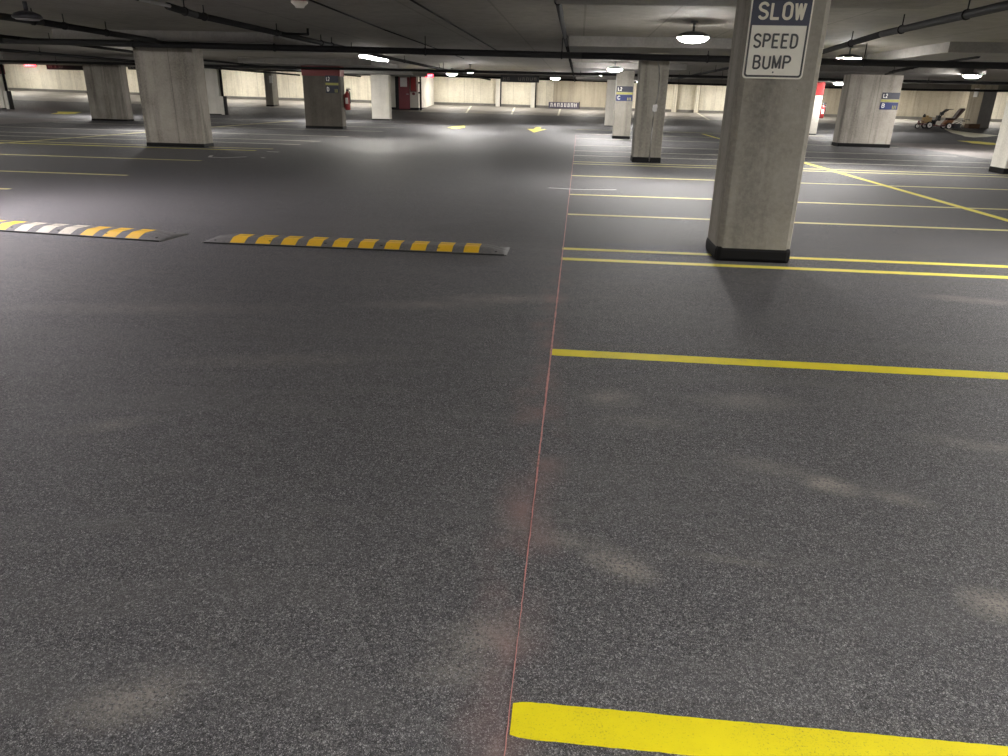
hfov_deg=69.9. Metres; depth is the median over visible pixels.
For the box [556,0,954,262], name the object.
concrete pillar
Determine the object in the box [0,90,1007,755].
floor
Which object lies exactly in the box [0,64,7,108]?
concrete pillar
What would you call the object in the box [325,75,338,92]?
sign
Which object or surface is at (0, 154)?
stall line
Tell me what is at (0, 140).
stall line
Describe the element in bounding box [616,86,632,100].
sign
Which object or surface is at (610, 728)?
stall line
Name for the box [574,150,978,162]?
stall line
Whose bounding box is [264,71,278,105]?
concrete pillar
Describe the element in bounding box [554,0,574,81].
ceiling pipe
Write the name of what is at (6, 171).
stall line
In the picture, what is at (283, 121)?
divider line
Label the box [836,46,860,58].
ceiling lamp
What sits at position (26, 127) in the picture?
stall line
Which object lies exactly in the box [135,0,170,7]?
ceiling pipe
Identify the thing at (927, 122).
machine
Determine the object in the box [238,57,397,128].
concrete pillar
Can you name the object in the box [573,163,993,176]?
stall line
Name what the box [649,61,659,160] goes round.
conduit
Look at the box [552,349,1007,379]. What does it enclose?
stall line
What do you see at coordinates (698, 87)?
pilaster
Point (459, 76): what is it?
ceiling pipe
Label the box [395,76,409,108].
door
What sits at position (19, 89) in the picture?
baseboard
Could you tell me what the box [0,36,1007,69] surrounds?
ceiling pipe
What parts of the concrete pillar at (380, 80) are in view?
drop panel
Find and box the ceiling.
[0,0,1007,84]
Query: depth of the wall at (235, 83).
53.81 m
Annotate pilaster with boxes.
[496,79,501,106]
[530,83,536,107]
[671,84,678,111]
[693,85,700,112]
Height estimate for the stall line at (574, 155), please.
0.004 m
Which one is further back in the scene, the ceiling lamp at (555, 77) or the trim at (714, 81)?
the trim at (714, 81)
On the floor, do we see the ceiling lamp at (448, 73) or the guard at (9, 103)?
the guard at (9, 103)
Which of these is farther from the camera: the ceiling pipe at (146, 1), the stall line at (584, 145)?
the stall line at (584, 145)
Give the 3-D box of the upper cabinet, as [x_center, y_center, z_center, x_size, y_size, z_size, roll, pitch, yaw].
[-6.055,-19.540,48.208,0.400,1.160,0.240,3,21,5]
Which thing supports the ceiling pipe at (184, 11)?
hanging from the ceiling
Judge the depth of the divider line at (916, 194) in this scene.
11.46 m
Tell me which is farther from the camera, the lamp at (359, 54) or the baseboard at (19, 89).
the baseboard at (19, 89)
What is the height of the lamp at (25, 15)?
0.295 m
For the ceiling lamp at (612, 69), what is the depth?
22.82 m
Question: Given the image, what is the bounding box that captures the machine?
[915,108,969,128]
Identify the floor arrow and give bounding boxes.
[51,112,79,113]
[447,126,464,128]
[528,127,545,131]
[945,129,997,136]
[963,141,995,144]
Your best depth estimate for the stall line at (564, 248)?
6.51 m
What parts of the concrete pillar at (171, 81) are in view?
drop panel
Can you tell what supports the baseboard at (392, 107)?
attached to the wall at (427, 83)
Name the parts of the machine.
frame, seat, backrest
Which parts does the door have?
frame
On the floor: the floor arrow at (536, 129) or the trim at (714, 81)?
the floor arrow at (536, 129)
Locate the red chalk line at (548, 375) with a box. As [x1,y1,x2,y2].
[504,138,575,755]
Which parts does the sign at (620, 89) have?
plate, plate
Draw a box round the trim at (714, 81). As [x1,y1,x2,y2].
[427,73,1007,89]
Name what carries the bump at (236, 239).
on the floor
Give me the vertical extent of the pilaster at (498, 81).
2.020 m
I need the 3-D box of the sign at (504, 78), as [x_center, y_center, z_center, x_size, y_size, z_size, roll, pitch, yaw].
[0.974,-18.365,44.067,2.360,0.530,0.090,3,21,5]
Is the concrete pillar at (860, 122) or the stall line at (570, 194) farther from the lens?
the concrete pillar at (860, 122)
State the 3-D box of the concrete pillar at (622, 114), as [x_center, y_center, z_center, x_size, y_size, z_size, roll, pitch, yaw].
[4.258,-9.841,25.751,3.660,2.490,4.100,3,21,5]
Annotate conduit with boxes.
[309,0,463,58]
[410,0,495,49]
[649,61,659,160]
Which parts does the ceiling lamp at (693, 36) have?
stem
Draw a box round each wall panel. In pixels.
[553,81,606,106]
[821,88,969,117]
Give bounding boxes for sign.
[46,65,82,69]
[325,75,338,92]
[501,75,538,82]
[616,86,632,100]
[742,0,813,78]
[879,92,899,109]
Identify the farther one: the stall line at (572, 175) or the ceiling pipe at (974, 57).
the ceiling pipe at (974, 57)
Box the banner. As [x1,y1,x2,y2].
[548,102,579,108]
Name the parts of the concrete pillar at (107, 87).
drop panel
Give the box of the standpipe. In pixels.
[418,77,421,109]
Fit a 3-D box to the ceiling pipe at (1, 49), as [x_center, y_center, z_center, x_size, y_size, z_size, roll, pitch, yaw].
[-13.834,-12.124,27.456,0.112,0.256,33.001,3,21,5]
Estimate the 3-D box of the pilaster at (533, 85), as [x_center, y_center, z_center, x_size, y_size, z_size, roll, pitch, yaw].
[2.172,-20.903,52.888,0.390,2.020,0.320,3,21,5]
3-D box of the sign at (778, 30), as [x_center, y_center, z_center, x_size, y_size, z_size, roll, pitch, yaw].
[2.154,-2.688,5.667,0.470,0.620,0.012,3,21,5]
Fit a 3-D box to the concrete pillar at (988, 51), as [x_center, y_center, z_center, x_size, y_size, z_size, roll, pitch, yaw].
[11.077,-5.611,15.311,5.500,2.490,4.100,3,21,5]
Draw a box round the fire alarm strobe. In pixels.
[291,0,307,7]
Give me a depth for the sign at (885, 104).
23.69 m
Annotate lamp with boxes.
[11,1,42,20]
[358,53,388,61]
[446,68,456,75]
[550,75,559,79]
[608,62,621,71]
[677,21,708,42]
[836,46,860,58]
[963,69,981,77]
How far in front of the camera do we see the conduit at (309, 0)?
11.53 m
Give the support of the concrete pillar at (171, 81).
on the floor
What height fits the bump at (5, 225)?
0.051 m
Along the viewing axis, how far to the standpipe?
48.30 m
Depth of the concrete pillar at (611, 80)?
37.20 m
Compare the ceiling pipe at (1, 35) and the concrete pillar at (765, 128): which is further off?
the ceiling pipe at (1, 35)
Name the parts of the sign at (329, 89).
plate, plate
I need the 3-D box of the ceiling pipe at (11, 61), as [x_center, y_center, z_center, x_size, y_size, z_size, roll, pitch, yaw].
[7.240,-10.811,25.549,57.000,0.383,0.112,3,21,5]
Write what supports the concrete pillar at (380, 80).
on the floor
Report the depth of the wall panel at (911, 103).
50.78 m
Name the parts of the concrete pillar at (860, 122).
drop panel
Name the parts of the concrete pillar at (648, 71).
drop panel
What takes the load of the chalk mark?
on the floor
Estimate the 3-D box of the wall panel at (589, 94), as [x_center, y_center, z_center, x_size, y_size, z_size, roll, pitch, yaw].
[5.727,-20.835,52.721,4.200,2.600,0.090,3,21,5]
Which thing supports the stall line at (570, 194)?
on the floor
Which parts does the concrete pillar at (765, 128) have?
drop panel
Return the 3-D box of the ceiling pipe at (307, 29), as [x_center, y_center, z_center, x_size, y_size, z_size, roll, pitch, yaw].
[-3.769,-6.251,13.005,0.493,0.122,0.044,-1,21,-7]
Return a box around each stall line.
[0,135,300,144]
[0,140,264,148]
[0,142,255,150]
[0,154,201,160]
[6,171,126,175]
[20,132,299,140]
[26,127,345,136]
[58,122,382,131]
[510,702,1007,755]
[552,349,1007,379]
[562,247,1007,267]
[562,257,1007,278]
[568,213,1007,230]
[570,194,1007,209]
[572,175,1007,189]
[573,161,998,174]
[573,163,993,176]
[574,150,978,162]
[574,155,981,167]
[584,145,935,155]
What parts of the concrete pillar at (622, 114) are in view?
drop panel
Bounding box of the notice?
[400,77,406,86]
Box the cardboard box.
[964,124,979,128]
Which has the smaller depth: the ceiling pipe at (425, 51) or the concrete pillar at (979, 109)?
the ceiling pipe at (425, 51)
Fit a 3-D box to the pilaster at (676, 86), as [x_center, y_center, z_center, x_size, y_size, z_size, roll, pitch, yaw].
[12.380,-20.272,52.066,0.390,2.020,0.320,3,21,5]
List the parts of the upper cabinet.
door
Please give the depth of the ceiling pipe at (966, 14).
8.66 m
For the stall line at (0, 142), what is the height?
0.004 m
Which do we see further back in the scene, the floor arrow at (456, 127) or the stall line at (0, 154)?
the floor arrow at (456, 127)
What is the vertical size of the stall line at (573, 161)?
0.004 m
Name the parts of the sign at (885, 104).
plate, plate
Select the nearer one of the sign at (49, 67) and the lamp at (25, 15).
the lamp at (25, 15)
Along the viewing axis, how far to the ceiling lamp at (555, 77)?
34.43 m
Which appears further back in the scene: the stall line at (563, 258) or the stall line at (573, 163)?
the stall line at (573, 163)
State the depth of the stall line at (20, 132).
21.23 m
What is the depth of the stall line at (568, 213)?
8.45 m
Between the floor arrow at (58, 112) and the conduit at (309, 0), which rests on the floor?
the floor arrow at (58, 112)
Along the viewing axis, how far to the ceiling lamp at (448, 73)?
31.64 m
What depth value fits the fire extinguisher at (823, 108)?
33.02 m
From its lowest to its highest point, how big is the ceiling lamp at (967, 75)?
0.315 m
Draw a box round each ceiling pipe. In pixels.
[0,8,167,43]
[0,33,360,76]
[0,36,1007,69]
[0,48,299,75]
[0,56,1007,84]
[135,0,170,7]
[165,0,490,79]
[244,69,1007,91]
[282,28,308,35]
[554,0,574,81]
[668,67,728,80]
[822,0,1007,53]
[885,56,980,74]
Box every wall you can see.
[3,64,1007,118]
[391,76,433,107]
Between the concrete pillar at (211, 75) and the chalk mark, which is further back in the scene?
the concrete pillar at (211, 75)
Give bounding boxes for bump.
[0,220,187,241]
[202,234,509,255]
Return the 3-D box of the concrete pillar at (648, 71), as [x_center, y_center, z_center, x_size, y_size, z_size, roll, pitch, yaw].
[3.321,-6.082,16.046,3.810,2.490,4.100,3,21,5]
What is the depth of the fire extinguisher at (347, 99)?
27.99 m
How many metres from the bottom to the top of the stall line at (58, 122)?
0.004 m
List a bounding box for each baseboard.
[8,88,1001,121]
[392,107,425,109]
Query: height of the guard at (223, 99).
2.430 m
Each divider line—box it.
[0,121,286,143]
[703,134,1007,221]
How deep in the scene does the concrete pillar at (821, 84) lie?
32.80 m
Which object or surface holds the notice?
attached to the door
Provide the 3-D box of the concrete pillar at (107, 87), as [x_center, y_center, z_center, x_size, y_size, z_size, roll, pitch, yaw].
[-16.477,-12.060,30.180,5.900,2.490,4.000,3,21,5]
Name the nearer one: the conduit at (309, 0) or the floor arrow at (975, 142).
the conduit at (309, 0)
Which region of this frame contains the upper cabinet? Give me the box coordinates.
[410,76,416,94]
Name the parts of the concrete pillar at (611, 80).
drop panel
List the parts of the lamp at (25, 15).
stem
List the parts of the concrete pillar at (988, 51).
drop panel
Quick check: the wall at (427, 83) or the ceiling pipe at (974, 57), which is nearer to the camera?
the ceiling pipe at (974, 57)
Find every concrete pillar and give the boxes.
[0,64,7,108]
[2,54,134,120]
[52,29,334,147]
[204,68,221,114]
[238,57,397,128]
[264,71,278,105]
[344,70,426,119]
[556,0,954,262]
[569,36,731,162]
[573,62,686,138]
[576,75,636,125]
[809,76,843,134]
[819,65,986,147]
[866,42,1007,173]
[962,85,998,127]
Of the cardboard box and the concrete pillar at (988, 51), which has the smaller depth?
the concrete pillar at (988, 51)
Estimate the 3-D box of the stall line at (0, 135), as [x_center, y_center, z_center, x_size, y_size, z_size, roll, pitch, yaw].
[-11.887,-6.602,19.802,12.950,0.004,0.100,3,21,5]
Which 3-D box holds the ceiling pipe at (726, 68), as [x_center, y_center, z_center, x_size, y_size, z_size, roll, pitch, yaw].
[7.643,-12.933,30.827,0.105,0.244,28.000,3,21,5]
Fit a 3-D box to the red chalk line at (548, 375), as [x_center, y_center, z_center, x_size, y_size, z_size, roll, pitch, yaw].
[1.382,-4.267,14.618,0.038,0.004,28.770,3,21,5]
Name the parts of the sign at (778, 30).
navy panel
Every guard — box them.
[0,64,14,108]
[218,69,228,114]
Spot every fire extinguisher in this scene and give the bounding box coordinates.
[343,89,350,109]
[819,102,826,117]
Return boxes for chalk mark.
[558,188,615,189]
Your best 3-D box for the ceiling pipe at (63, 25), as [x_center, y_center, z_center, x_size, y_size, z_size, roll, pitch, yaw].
[-7.602,-4.930,9.393,0.275,0.271,13.509,3,21,3]
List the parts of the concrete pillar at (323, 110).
drop panel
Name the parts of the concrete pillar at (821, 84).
drop panel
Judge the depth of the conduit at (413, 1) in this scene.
11.29 m
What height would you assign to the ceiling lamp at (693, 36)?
0.315 m
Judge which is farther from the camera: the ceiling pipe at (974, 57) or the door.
the door

